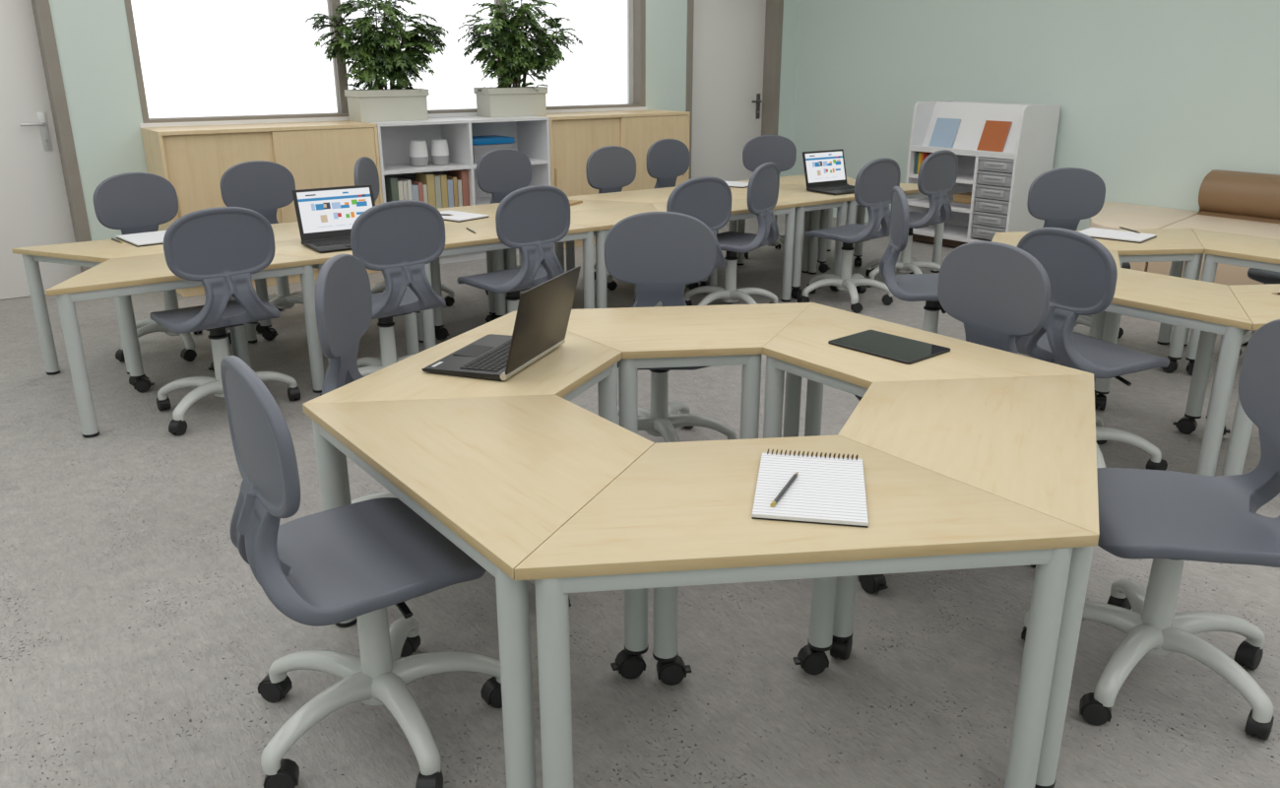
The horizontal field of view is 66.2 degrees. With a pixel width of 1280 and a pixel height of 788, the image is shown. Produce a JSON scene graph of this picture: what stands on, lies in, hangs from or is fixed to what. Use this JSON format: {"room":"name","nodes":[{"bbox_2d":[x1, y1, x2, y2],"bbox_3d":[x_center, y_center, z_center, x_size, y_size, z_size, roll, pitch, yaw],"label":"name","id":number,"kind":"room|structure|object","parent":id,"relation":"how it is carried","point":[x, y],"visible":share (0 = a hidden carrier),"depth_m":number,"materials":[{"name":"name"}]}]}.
{"room":"classroom","nodes":[
{"label":"classroom","id":0,"kind":"room"},
{"bbox_2d":[48,0,799,240],"bbox_3d":[-2.513,-2.229,6.254,9.650,2.900,0.250,-14,23,-35],"label":"wall","id":1,"kind":"structure","parent":0,"point":[93,36],"depth_m":5.83,"materials":[{"name":"green paint"}]},
{"bbox_2d":[0,0,92,299],"bbox_3d":[-3.777,-1.558,5.444,1.048,2.150,0.206,-14,23,-35],"label":"door","id":2,"kind":"structure","parent":1,"relation":"in","point":[42,201],"depth_m":5.73,"materials":[{"name":"white paint"}]},
{"bbox_2d":[124,0,647,127],"bbox_3d":[-1.520,-2.693,6.819,3.830,1.484,0.166,-14,23,-35],"label":"window","id":3,"kind":"structure","parent":1,"relation":"in","point":[636,9],"depth_m":6.63,"materials":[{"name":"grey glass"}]},
{"bbox_2d":[685,0,783,181],"bbox_3d":[0.767,-2.651,8.669,1.095,2.150,0.206,-14,23,-35],"label":"door","id":4,"kind":"structure","parent":1,"relation":"in","point":[734,47],"depth_m":8.73,"materials":[{"name":"white paint"}]},
{"bbox_2d":[0,213,1279,787],"bbox_3d":[0.326,0.363,3.309,9.850,0.120,10.150,-14,23,-35],"label":"floor","id":5,"kind":"structure","parent":0,"point":[138,642],"depth_m":2.41,"materials":[{"name":"concrete"}]},
{"bbox_2d":[11,238,256,385],"bbox_3d":[-2.180,-0.392,4.455,0.998,0.574,0.518,-14,23,-35],"label":"table","id":6,"kind":"object","parent":5,"relation":"on","point":[93,253],"visible":0.35,"depth_m":4.30,"materials":[{"name":"beige wood"}]},
{"bbox_2d":[116,230,166,247],"bbox_3d":[-2.198,-0.717,4.501,0.290,0.012,0.310,-17,25,-40],"label":"notepad","id":7,"kind":"object","parent":6,"relation":"on","point":[152,237],"visible":0.52,"depth_m":4.44,"materials":[{"name":"white paper"}]},
{"bbox_2d":[93,172,231,361],"bbox_3d":[-2.314,-0.618,4.706,0.569,0.840,0.561,14,23,35],"label":"swivel chair","id":8,"kind":"object","parent":5,"relation":"on","point":[130,203],"visible":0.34,"depth_m":4.73,"materials":[{"name":"plastic"}]},
{"bbox_2d":[45,253,324,437],"bbox_3d":[-1.869,-0.258,4.061,0.998,0.574,0.518,-14,23,-35],"label":"table","id":9,"kind":"object","parent":5,"relation":"on","point":[121,278],"visible":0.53,"depth_m":3.77,"materials":[{"name":"beige wood"}]},
{"bbox_2d":[149,206,300,435],"bbox_3d":[-1.658,-0.325,3.844,0.554,0.839,0.536,-16,24,-39],"label":"swivel chair","id":10,"kind":"object","parent":5,"relation":"on","point":[221,247],"visible":0.97,"depth_m":3.67,"materials":[{"name":"plastic"}]},
{"bbox_2d":[140,120,383,297],"bbox_3d":[-2.348,-1.212,6.267,1.304,0.966,0.446,-14,23,-35],"label":"base cabinet","id":11,"kind":"object","parent":5,"relation":"on","point":[194,160],"visible":0.37,"depth_m":5.96,"materials":[{"name":"brown wood"}]},
{"bbox_2d":[220,160,303,333],"bbox_3d":[-1.919,-0.806,5.263,0.525,0.839,0.565,-16,24,-39],"label":"swivel chair","id":12,"kind":"object","parent":5,"relation":"on","point":[263,187],"visible":0.41,"depth_m":5.29,"materials":[{"name":"plastic"}]},
{"bbox_2d":[229,221,418,356],"bbox_3d":[-1.619,-0.527,4.853,0.998,0.574,0.518,-14,23,-35],"label":"table","id":13,"kind":"object","parent":5,"relation":"on","point":[285,230],"visible":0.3,"depth_m":4.89,"materials":[{"name":"beige wood"}]},
{"bbox_2d":[229,239,423,367],"bbox_3d":[-1.308,-0.393,4.459,0.998,0.574,0.518,-14,23,-35],"label":"table","id":14,"kind":"object","parent":5,"relation":"on","point":[293,247],"visible":0.07,"depth_m":4.39,"materials":[{"name":"beige wood"}]},
{"bbox_2d":[291,184,375,252],"bbox_3d":[-1.292,-0.777,4.328,0.364,0.236,0.304,-13,23,-34],"label":"laptop","id":15,"kind":"object","parent":14,"relation":"on","point":[326,217],"visible":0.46,"depth_m":4.38,"materials":[{"name":"black plastic"}]},
{"bbox_2d":[315,254,397,503],"bbox_3d":[-0.663,0.032,2.789,0.566,0.839,0.540,1,19,2],"label":"swivel chair","id":16,"kind":"object","parent":5,"relation":"on","point":[343,292],"visible":0.39,"depth_m":2.71,"materials":[{"name":"plastic"}]},
{"bbox_2d":[220,355,502,787],"bbox_3d":[-0.581,0.306,1.980,0.556,0.840,0.541,7,20,21],"label":"swivel chair","id":17,"kind":"object","parent":5,"relation":"on","point":[360,559],"visible":0.94,"depth_m":1.91,"materials":[{"name":"plastic"}]},
{"bbox_2d":[320,199,446,395],"bbox_3d":[-1.064,-0.387,4.028,0.541,0.839,0.541,-16,24,-39],"label":"swivel chair","id":18,"kind":"object","parent":5,"relation":"on","point":[395,238],"visible":0.7,"depth_m":3.82,"materials":[{"name":"plastic"}]},
{"bbox_2d":[353,156,454,306],"bbox_3d":[-1.329,-0.916,5.589,0.515,0.839,0.556,0,19,1],"label":"swivel chair","id":19,"kind":"object","parent":5,"relation":"on","point":[365,171],"visible":0.26,"depth_m":5.58,"materials":[{"name":"plastic"}]},
{"bbox_2d":[369,116,551,263],"bbox_3d":[-1.305,-1.463,7.007,1.297,0.966,0.446,-14,23,-35],"label":"shelf unit","id":20,"kind":"object","parent":5,"relation":"on","point":[531,134],"visible":0.3,"depth_m":6.94,"materials":[{"name":"white plastic"}]},
{"bbox_2d":[304,0,448,122],"bbox_3d":[-1.684,-2.223,6.458,1.003,0.827,0.506,-14,23,-35],"label":"potted plant","id":21,"kind":"object","parent":20,"relation":"on","point":[401,101],"visible":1,"depth_m":6.42,"materials":[{"name":"green plant"}]},
{"bbox_2d":[384,175,398,201],"bbox_3d":[-1.685,-1.344,6.622,0.047,0.233,0.170,-14,23,-35],"label":"book","id":22,"kind":"object","parent":20,"relation":"on","point":[391,183],"visible":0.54,"depth_m":6.56,"materials":[{"name":"green paper"}]},
{"bbox_2d":[396,179,403,200],"bbox_3d":[-1.664,-1.347,6.667,0.032,0.211,0.215,-14,23,-35],"label":"book","id":23,"kind":"object","parent":20,"relation":"on","point":[400,182],"visible":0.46,"depth_m":6.57,"materials":[{"name":"white paper"}]},
{"bbox_2d":[397,179,407,199],"bbox_3d":[-1.633,-1.351,6.680,0.028,0.208,0.200,-14,23,-35],"label":"book","id":24,"kind":"object","parent":20,"relation":"on","point":[405,187],"visible":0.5,"depth_m":6.59,"materials":[{"name":"white paper"}]},
{"bbox_2d":[396,177,412,199],"bbox_3d":[-1.603,-1.357,6.691,0.028,0.213,0.185,-14,23,-35],"label":"book","id":25,"kind":"object","parent":20,"relation":"on","point":[409,181],"visible":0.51,"depth_m":6.61,"materials":[{"name":"white paper"}]},
{"bbox_2d":[411,184,419,200],"bbox_3d":[-1.568,-1.345,6.714,0.044,0.175,0.170,-14,23,-35],"label":"book","id":26,"kind":"object","parent":20,"relation":"on","point":[415,188],"visible":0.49,"depth_m":6.64,"materials":[{"name":"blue paper"}]},
{"bbox_2d":[411,180,423,201],"bbox_3d":[-1.550,-1.366,6.751,0.029,0.192,0.215,-14,23,-35],"label":"book","id":27,"kind":"object","parent":20,"relation":"on","point":[419,184],"visible":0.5,"depth_m":6.66,"materials":[{"name":"red paper"}]},
{"bbox_2d":[409,139,428,166],"bbox_3d":[-1.520,-1.651,6.741,0.125,0.168,0.124,-14,23,-35],"label":"vase","id":28,"kind":"object","parent":20,"relation":"on","point":[418,156],"visible":1,"depth_m":6.70,"materials":[{"name":"white ceramic"}]},
{"bbox_2d":[414,172,436,207],"bbox_3d":[-1.479,-1.400,6.775,0.054,0.241,0.185,-14,23,-35],"label":"book","id":29,"kind":"object","parent":20,"relation":"on","point":[426,178],"visible":0.51,"depth_m":6.71,"materials":[{"name":"yellow paper"}]},
{"bbox_2d":[422,184,428,203],"bbox_3d":[-1.520,-1.362,6.766,0.028,0.175,0.200,-14,23,-35],"label":"book","id":30,"kind":"object","parent":20,"relation":"on","point":[424,189],"visible":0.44,"depth_m":6.68,"materials":[{"name":"grey paper"}]},
{"bbox_2d":[428,172,447,207],"bbox_3d":[-1.410,-1.418,6.844,0.044,0.230,0.215,-14,23,-35],"label":"book","id":31,"kind":"object","parent":20,"relation":"on","point":[443,179],"visible":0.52,"depth_m":6.76,"materials":[{"name":"yellow paper"}]},
{"bbox_2d":[434,174,442,208],"bbox_3d":[-1.434,-1.401,6.801,0.042,0.227,0.170,-14,23,-35],"label":"book","id":32,"kind":"object","parent":20,"relation":"on","point":[437,186],"visible":0.48,"depth_m":6.74,"materials":[{"name":"white paper"}]},
{"bbox_2d":[431,138,448,165],"bbox_3d":[-1.391,-1.682,6.832,0.125,0.168,0.124,-14,23,-35],"label":"smart speaker","id":33,"kind":"object","parent":20,"relation":"on","point":[439,149],"visible":1,"depth_m":6.79},
{"bbox_2d":[447,178,453,207],"bbox_3d":[-1.368,-1.408,6.871,0.042,0.194,0.200,-14,23,-35],"label":"book","id":34,"kind":"object","parent":20,"relation":"on","point":[450,191],"visible":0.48,"depth_m":6.79,"materials":[{"name":"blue paper"}]},
{"bbox_2d":[446,175,458,206],"bbox_3d":[-1.332,-1.420,6.885,0.029,0.209,0.185,-14,23,-35],"label":"book","id":35,"kind":"object","parent":20,"relation":"on","point":[455,186],"visible":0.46,"depth_m":6.82,"materials":[{"name":"yellow paper"}]},
{"bbox_2d":[448,169,469,205],"bbox_3d":[-1.280,-1.460,6.933,0.050,0.254,0.215,-14,23,-35],"label":"book","id":36,"kind":"object","parent":20,"relation":"on","point":[462,174],"visible":0.48,"depth_m":6.85,"materials":[{"name":"red paper"}]},
{"bbox_2d":[456,179,462,206],"bbox_3d":[-1.301,-1.415,6.901,0.030,0.188,0.170,-14,23,-35],"label":"book","id":37,"kind":"object","parent":20,"relation":"on","point":[459,181],"visible":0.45,"depth_m":6.83,"materials":[{"name":"grey paper"}]},
{"bbox_2d":[472,134,513,163],"bbox_3d":[-1.111,-1.766,7.078,0.336,0.170,0.256,-14,23,-35],"label":"storage box","id":38,"kind":"object","parent":20,"relation":"on","point":[481,145],"visible":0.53,"depth_m":6.96,"materials":[{"name":"blue plastic"}]},
{"bbox_2d":[456,0,582,117],"bbox_3d":[-0.842,-2.448,7.057,0.955,0.868,0.462,-14,23,-35],"label":"potted plant","id":39,"kind":"object","parent":20,"relation":"on","point":[517,55],"visible":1,"depth_m":7.00,"materials":[{"name":"green plant"}]},
{"bbox_2d":[303,311,621,505],"bbox_3d":[-0.368,0.180,2.765,0.518,0.574,0.998,8,20,22],"label":"table","id":40,"kind":"object","parent":5,"relation":"on","point":[579,363],"visible":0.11,"depth_m":2.55,"materials":[{"name":"beige wood"}]},
{"bbox_2d":[421,265,580,380],"bbox_3d":[-0.366,-0.205,2.640,0.304,0.236,0.364,7,20,19],"label":"laptop","id":41,"kind":"object","parent":40,"relation":"on","point":[544,310],"visible":1,"depth_m":2.59,"materials":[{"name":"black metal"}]},
{"bbox_2d":[434,202,499,329],"bbox_3d":[-1.058,-0.661,5.251,0.998,0.574,0.518,-14,23,-35],"label":"table","id":42,"kind":"object","parent":5,"relation":"on","point":[485,209],"visible":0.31,"depth_m":5.25,"materials":[{"name":"beige wood"}]},
{"bbox_2d":[440,209,488,222],"bbox_3d":[-0.970,-0.927,5.119,0.300,0.012,0.210,14,23,35],"label":"notepad","id":43,"kind":"object","parent":42,"relation":"on","point":[458,217],"visible":0.7,"depth_m":5.08,"materials":[{"name":"white paper"}]},
{"bbox_2d":[302,393,654,787],"bbox_3d":[-0.296,0.374,2.194,0.518,0.574,0.998,-14,23,-35],"label":"table","id":44,"kind":"object","parent":5,"relation":"on","point":[496,477],"visible":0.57,"depth_m":2.00,"materials":[{"name":"beige wood"}]},
{"bbox_2d":[421,218,601,349],"bbox_3d":[-0.747,-0.528,4.857,0.998,0.574,0.518,-14,23,-35],"label":"table","id":45,"kind":"object","parent":5,"relation":"on","point":[459,239],"visible":0.52,"depth_m":4.82,"materials":[{"name":"beige wood"}]},
{"bbox_2d":[457,185,570,314],"bbox_3d":[-0.579,-0.532,4.454,0.531,0.839,0.556,-17,25,-41],"label":"swivel chair","id":46,"kind":"object","parent":5,"relation":"on","point":[530,220],"visible":0.73,"depth_m":4.28,"materials":[{"name":"plastic"}]},
{"bbox_2d":[476,148,566,295],"bbox_3d":[-0.724,-1.050,5.985,0.545,0.839,0.560,-16,24,-39],"label":"swivel chair","id":47,"kind":"object","parent":5,"relation":"on","point":[500,172],"visible":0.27,"depth_m":6.02,"materials":[{"name":"plastic"}]},
{"bbox_2d":[498,197,645,314],"bbox_3d":[-0.497,-0.796,5.649,0.998,0.574,0.518,-14,23,-35],"label":"table","id":48,"kind":"object","parent":5,"relation":"on","point":[587,204],"visible":0.04,"depth_m":5.62,"materials":[{"name":"beige wood"}]},
{"bbox_2d":[569,199,582,205],"bbox_3d":[-0.509,-1.095,5.615,0.300,0.012,0.210,9,21,24],"label":"notepad","id":49,"kind":"object","parent":48,"relation":"on","point":[572,202],"visible":0.24,"depth_m":5.61,"materials":[{"name":"beige paper"}]},
{"bbox_2d":[506,202,662,308],"bbox_3d":[-0.185,-0.663,5.255,0.998,0.574,0.518,-14,23,-35],"label":"table","id":50,"kind":"object","parent":5,"relation":"on","point":[607,218],"visible":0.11,"depth_m":5.06,"materials":[{"name":"beige wood"}]},
{"bbox_2d":[585,145,636,290],"bbox_3d":[-0.032,-1.109,6.159,0.559,0.839,0.542,-16,24,-39],"label":"swivel chair","id":51,"kind":"object","parent":5,"relation":"on","point":[609,168],"visible":0.3,"depth_m":6.20,"materials":[{"name":"plastic"}]},
{"bbox_2d":[539,109,690,248],"bbox_3d":[-0.261,-1.714,7.749,1.307,0.966,0.446,-14,23,-35],"label":"base cabinet","id":52,"kind":"object","parent":5,"relation":"on","point":[573,136],"visible":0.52,"depth_m":7.44,"materials":[{"name":"brown wood"}]},
{"bbox_2d":[565,186,699,291],"bbox_3d":[0.065,-0.931,6.048,0.998,0.574,0.518,-14,23,-35],"label":"table","id":53,"kind":"object","parent":5,"relation":"on","point":[654,195],"visible":0.18,"depth_m":5.96,"materials":[{"name":"beige wood"}]},
{"bbox_2d":[514,302,812,439],"bbox_3d":[0.118,0.064,3.110,0.998,0.574,0.518,-2,19,-6],"label":"table","id":54,"kind":"object","parent":5,"relation":"on","point":[653,337],"visible":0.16,"depth_m":2.93,"materials":[{"name":"beige wood"}]},
{"bbox_2d":[646,138,689,188],"bbox_3d":[0.325,-1.301,6.725,0.566,0.839,0.518,-17,25,-40],"label":"swivel chair","id":55,"kind":"object","parent":5,"relation":"on","point":[668,160],"visible":0.38,"depth_m":6.78,"materials":[{"name":"plastic"}]},
{"bbox_2d":[604,211,737,442],"bbox_3d":[0.100,-0.188,3.440,0.549,0.839,0.560,0,19,1],"label":"swivel chair","id":56,"kind":"object","parent":5,"relation":"on","point":[660,253],"visible":0.49,"depth_m":3.50,"materials":[{"name":"plastic"}]},
{"bbox_2d":[666,176,731,268],"bbox_3d":[0.145,-0.657,4.824,0.564,0.839,0.546,-15,24,-37],"label":"swivel chair","id":57,"kind":"object","parent":5,"relation":"on","point":[707,199],"visible":0.32,"depth_m":4.58,"materials":[{"name":"plastic"}]},
{"bbox_2d":[650,198,801,301],"bbox_3d":[0.377,-0.798,5.654,0.998,0.574,0.518,-14,23,-35],"label":"table","id":58,"kind":"object","parent":5,"relation":"on","point":[739,210],"visible":0.25,"depth_m":5.66,"materials":[{"name":"beige wood"}]},
{"bbox_2d":[684,162,779,305],"bbox_3d":[0.475,-0.853,5.402,0.548,0.839,0.536,10,21,27],"label":"swivel chair","id":59,"kind":"object","parent":5,"relation":"on","point":[763,185],"visible":0.87,"depth_m":5.31,"materials":[{"name":"plastic"}]},
{"bbox_2d":[704,181,811,285],"bbox_3d":[0.626,-1.066,6.447,0.998,0.574,0.518,-14,23,-35],"label":"table","id":60,"kind":"object","parent":5,"relation":"on","point":[807,215],"visible":0.15,"depth_m":6.51,"materials":[{"name":"beige wood"}]},
{"bbox_2d":[725,181,748,188],"bbox_3d":[0.586,-1.379,6.454,0.300,0.012,0.210,11,21,28],"label":"notepad","id":61,"kind":"object","parent":60,"relation":"on","point":[736,184],"visible":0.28,"depth_m":6.37,"materials":[{"name":"white paper"}]},
{"bbox_2d":[742,134,803,258],"bbox_3d":[0.991,-1.418,7.072,0.557,0.839,0.557,-3,19,-7],"label":"swivel chair","id":62,"kind":"object","parent":5,"relation":"on","point":[781,151],"visible":0.3,"depth_m":7.13,"materials":[{"name":"plastic"}]},
{"bbox_2d":[707,187,849,298],"bbox_3d":[0.938,-0.933,6.053,0.998,0.574,0.518,-14,23,-35],"label":"table","id":63,"kind":"object","parent":5,"relation":"on","point":[814,202],"visible":0.59,"depth_m":5.89,"materials":[{"name":"beige wood"}]},
{"bbox_2d":[736,174,857,268],"bbox_3d":[1.187,-1.201,6.845,0.998,0.574,0.518,-14,23,-35],"label":"table","id":64,"kind":"object","parent":5,"relation":"on","point":[794,179],"visible":0.24,"depth_m":6.78,"materials":[{"name":"beige wood"}]},
{"bbox_2d":[513,434,1099,787],"bbox_3d":[0.263,0.451,1.967,0.998,0.574,0.518,-2,19,-6],"label":"table","id":65,"kind":"object","parent":5,"relation":"on","point":[680,514],"visible":0.98,"depth_m":1.72,"materials":[{"name":"brown wood"}]},
{"bbox_2d":[751,448,868,527],"bbox_3d":[0.325,0.171,1.867,0.202,0.019,0.303,3,19,10],"label":"spiral notepad","id":66,"kind":"object","parent":65,"relation":"on","point":[827,490],"visible":1,"depth_m":1.83,"materials":[{"name":"paper"}]},
{"bbox_2d":[769,471,798,507],"bbox_3d":[0.272,0.176,1.837,0.008,0.008,0.165,8,20,23],"label":"pencil","id":67,"kind":"object","parent":66,"relation":"on","point":[795,476],"visible":1,"depth_m":1.82,"materials":[{"name":"grey paint"}]},
{"bbox_2d":[796,157,900,313],"bbox_3d":[1.187,-0.950,5.689,0.577,0.839,0.555,-16,24,-39],"label":"swivel chair","id":68,"kind":"object","parent":5,"relation":"on","point":[875,180],"visible":0.96,"depth_m":5.52,"materials":[{"name":"plastic"}]},
{"bbox_2d":[817,182,944,272],"bbox_3d":[1.499,-1.068,6.451,0.998,0.574,0.518,-14,23,-35],"label":"table","id":69,"kind":"object","parent":5,"relation":"on","point":[911,190],"visible":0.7,"depth_m":6.52,"materials":[{"name":"beige wood"}]},
{"bbox_2d":[802,149,854,194],"bbox_3d":[1.242,-1.387,6.129,0.364,0.236,0.304,-13,23,-33],"label":"laptop","id":70,"kind":"object","parent":69,"relation":"on","point":[824,170],"visible":0.94,"depth_m":6.20,"materials":[{"name":"black plastic"}]},
{"bbox_2d":[865,149,958,287],"bbox_3d":[1.674,-1.106,6.150,0.546,0.839,0.546,-16,24,-39],"label":"swivel chair","id":71,"kind":"object","parent":5,"relation":"on","point":[937,172],"visible":0.73,"depth_m":5.97,"materials":[{"name":"plastic"}]},
{"bbox_2d":[879,186,945,333],"bbox_3d":[1.285,-0.472,4.277,0.558,0.839,0.532,2,19,6],"label":"swivel chair","id":72,"kind":"object","parent":5,"relation":"on","point":[911,287],"visible":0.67,"depth_m":4.20,"materials":[{"name":"plastic"}]},
{"bbox_2d":[762,302,1090,567],"bbox_3d":[0.676,0.140,2.884,0.518,0.574,0.998,-14,23,-35],"label":"table","id":73,"kind":"object","parent":5,"relation":"on","point":[802,349],"visible":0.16,"depth_m":2.75,"materials":[{"name":"beige wood"}]},
{"bbox_2d":[828,329,950,364],"bbox_3d":[0.707,-0.137,2.794,0.206,0.007,0.280,-15,24,-38],"label":"tablet","id":74,"kind":"object","parent":73,"relation":"on","point":[886,346],"visible":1,"depth_m":2.78,"materials":[{"name":"black glass"}]},
{"bbox_2d":[854,241,1050,400],"bbox_3d":[0.898,-0.024,2.955,0.566,0.839,0.536,-11,21,-29],"label":"swivel chair","id":75,"kind":"object","parent":5,"relation":"on","point":[1000,292],"visible":0.41,"depth_m":2.92,"materials":[{"name":"plastic"}]},
{"bbox_2d":[830,373,1099,787],"bbox_3d":[0.749,0.334,2.313,0.518,0.574,0.998,8,20,22],"label":"table","id":76,"kind":"object","parent":5,"relation":"on","point":[1028,441],"visible":0.59,"depth_m":2.12,"materials":[{"name":"beige wood"}]},
{"bbox_2d":[905,100,1060,247],"bbox_3d":[2.526,-1.640,7.373,0.471,1.043,0.930,-14,23,-35],"label":"display shelf","id":77,"kind":"object","parent":5,"relation":"on","point":[999,183],"visible":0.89,"depth_m":7.12,"materials":[{"name":"white plastic"}]},
{"bbox_2d":[914,152,918,174],"bbox_3d":[2.186,-1.788,7.609,0.140,0.158,0.027,-14,23,-35],"label":"book","id":78,"kind":"object","parent":77,"relation":"on","point":[917,154],"visible":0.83,"depth_m":7.57,"materials":[{"name":"teal paper"}]},
{"bbox_2d":[916,151,926,174],"bbox_3d":[2.203,-1.784,7.588,0.140,0.163,0.025,-14,23,-35],"label":"book","id":79,"kind":"object","parent":77,"relation":"on","point":[920,154],"visible":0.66,"depth_m":7.55,"materials":[{"name":"yellow paper"}]},
{"bbox_2d":[923,152,932,159],"bbox_3d":[2.232,-1.772,7.550,0.140,0.165,0.033,-14,23,-35],"label":"book","id":80,"kind":"object","parent":77,"relation":"on","point":[925,154],"visible":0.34,"depth_m":7.49,"materials":[{"name":"red paper"}]},
{"bbox_2d":[928,118,960,147],"bbox_3d":[2.309,-1.977,7.444,0.089,0.213,0.206,-14,23,-35],"label":"notebook","id":81,"kind":"object","parent":77,"relation":"on","point":[945,130],"visible":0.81,"depth_m":7.43,"materials":[{"name":"blue paper"}]},
{"bbox_2d":[950,201,970,208],"bbox_3d":[2.517,-1.436,7.422,0.294,0.029,0.204,-14,23,-35],"label":"paper stack","id":82,"kind":"object","parent":77,"relation":"on","point":[953,204],"visible":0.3,"depth_m":7.34,"materials":[{"name":"grey paper"}]},
{"bbox_2d":[953,192,971,203],"bbox_3d":[2.517,-1.478,7.407,0.266,0.058,0.186,-14,23,-35],"label":"box","id":83,"kind":"object","parent":82,"relation":"on","point":[966,197],"visible":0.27,"depth_m":7.35,"materials":[{"name":"brown cardboard"}]},
{"bbox_2d":[976,120,1012,151],"bbox_3d":[2.567,-1.866,7.117,0.089,0.213,0.206,-14,23,-35],"label":"notebook","id":84,"kind":"object","parent":77,"relation":"on","point":[994,134],"visible":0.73,"depth_m":7.11,"materials":[{"name":"orange paper"}]},
{"bbox_2d":[991,232,1120,395],"bbox_3d":[1.736,-0.318,4.236,0.518,0.574,0.998,8,20,22],"label":"table","id":85,"kind":"object","parent":5,"relation":"on","point":[1097,326],"visible":0.06,"depth_m":4.20,"materials":[{"name":"beige wood"}]},
{"bbox_2d":[1026,167,1130,338],"bbox_3d":[2.190,-0.678,4.887,0.567,0.839,0.556,-2,19,-5],"label":"swivel chair","id":86,"kind":"object","parent":5,"relation":"on","point":[1062,197],"visible":0.38,"depth_m":4.95,"materials":[{"name":"plastic"}]},
{"bbox_2d":[1015,227,1169,470],"bbox_3d":[1.513,-0.162,3.362,0.564,0.839,0.548,-9,21,-24],"label":"swivel chair","id":87,"kind":"object","parent":5,"relation":"on","point":[1082,273],"visible":0.65,"depth_m":3.17,"materials":[{"name":"plastic"}]},
{"bbox_2d":[1000,228,1204,373],"bbox_3d":[2.222,-0.434,4.581,0.998,0.574,0.518,-2,19,-6],"label":"table","id":88,"kind":"object","parent":5,"relation":"on","point":[1178,246],"visible":0.34,"depth_m":4.39,"materials":[{"name":"beige wood"}]},
{"bbox_2d":[1078,227,1156,243],"bbox_3d":[2.204,-0.738,4.561,0.298,0.012,0.228,17,25,40],"label":"notepad","id":89,"kind":"object","parent":88,"relation":"on","point":[1102,233],"visible":0.82,"depth_m":4.53,"materials":[{"name":"white paper"}]},
{"bbox_2d":[1118,226,1141,233],"bbox_3d":[2.312,-0.773,4.634,0.008,0.008,0.165,-3,19,-7],"label":"pencil","id":90,"kind":"object","parent":89,"relation":"on","point":[1119,226],"visible":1,"depth_m":4.63,"materials":[{"name":"grey paint"}]},
{"bbox_2d":[1088,200,1198,271],"bbox_3d":[3.108,-0.948,6.342,0.635,0.418,1.177,16,25,40],"label":"table","id":91,"kind":"object","parent":5,"relation":"on","point":[1113,215],"visible":0.31,"depth_m":6.17,"materials":[{"name":"beige wood"}]},
{"bbox_2d":[1021,319,1279,740],"bbox_3d":[1.186,0.240,2.175,0.542,0.839,0.547,2,19,7],"label":"swivel chair","id":92,"kind":"object","parent":5,"relation":"on","point":[1171,518],"visible":0.88,"depth_m":2.15,"materials":[{"name":"plastic"}]},
{"bbox_2d":[1094,267,1252,476],"bbox_3d":[1.808,-0.124,3.665,0.518,0.574,0.998,-14,23,-35],"label":"table","id":93,"kind":"object","parent":5,"relation":"on","point":[1211,308],"visible":0.73,"depth_m":3.34,"materials":[{"name":"beige wood"}]},
{"bbox_2d":[1147,214,1279,285],"bbox_3d":[4.270,-0.451,4.875,1.038,0.418,3.410,-14,23,-35],"label":"table","id":94,"kind":"object","parent":5,"relation":"on","point":[1229,275],"visible":0.26,"depth_m":5.68,"materials":[{"name":"beige wood"}]},
{"bbox_2d":[1196,169,1279,223],"bbox_3d":[4.475,-0.922,5.190,0.168,0.270,2.885,-14,23,-35],"label":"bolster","id":95,"kind":"object","parent":94,"relation":"on","point":[1241,195],"visible":1,"depth_m":6.07,"materials":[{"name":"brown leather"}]},
{"bbox_2d":[1183,228,1279,375],"bbox_3d":[2.781,-0.358,4.354,0.518,0.574,0.998,-14,23,-35],"label":"table","id":96,"kind":"object","parent":5,"relation":"on","point":[1256,252],"visible":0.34,"depth_m":4.29,"materials":[{"name":"beige wood"}]},
{"bbox_2d":[1206,283,1279,475],"bbox_3d":[2.368,-0.048,3.438,0.998,0.574,0.518,-2,19,-6],"label":"table","id":97,"kind":"object","parent":5,"relation":"on","point":[1259,302],"visible":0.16,"depth_m":3.21,"materials":[{"name":"beige wood"}]},
{"bbox_2d":[1239,267,1279,355],"bbox_3d":[3.131,-0.577,4.586,0.553,0.840,0.550,-14,23,-35],"label":"swivel chair","id":98,"kind":"object","parent":5,"relation":"on","point":[1266,277],"visible":0.45,"depth_m":4.57,"materials":[{"name":"plastic"}]},
{"bbox_2d":[790,0,1279,230],"bbox_3d":[4.292,-1.950,5.432,0.200,2.900,9.800,-14,23,-35],"label":"wall","id":99,"kind":"structure","parent":0,"point":[1154,96],"depth_m":6.88,"materials":[{"name":"green paint"}]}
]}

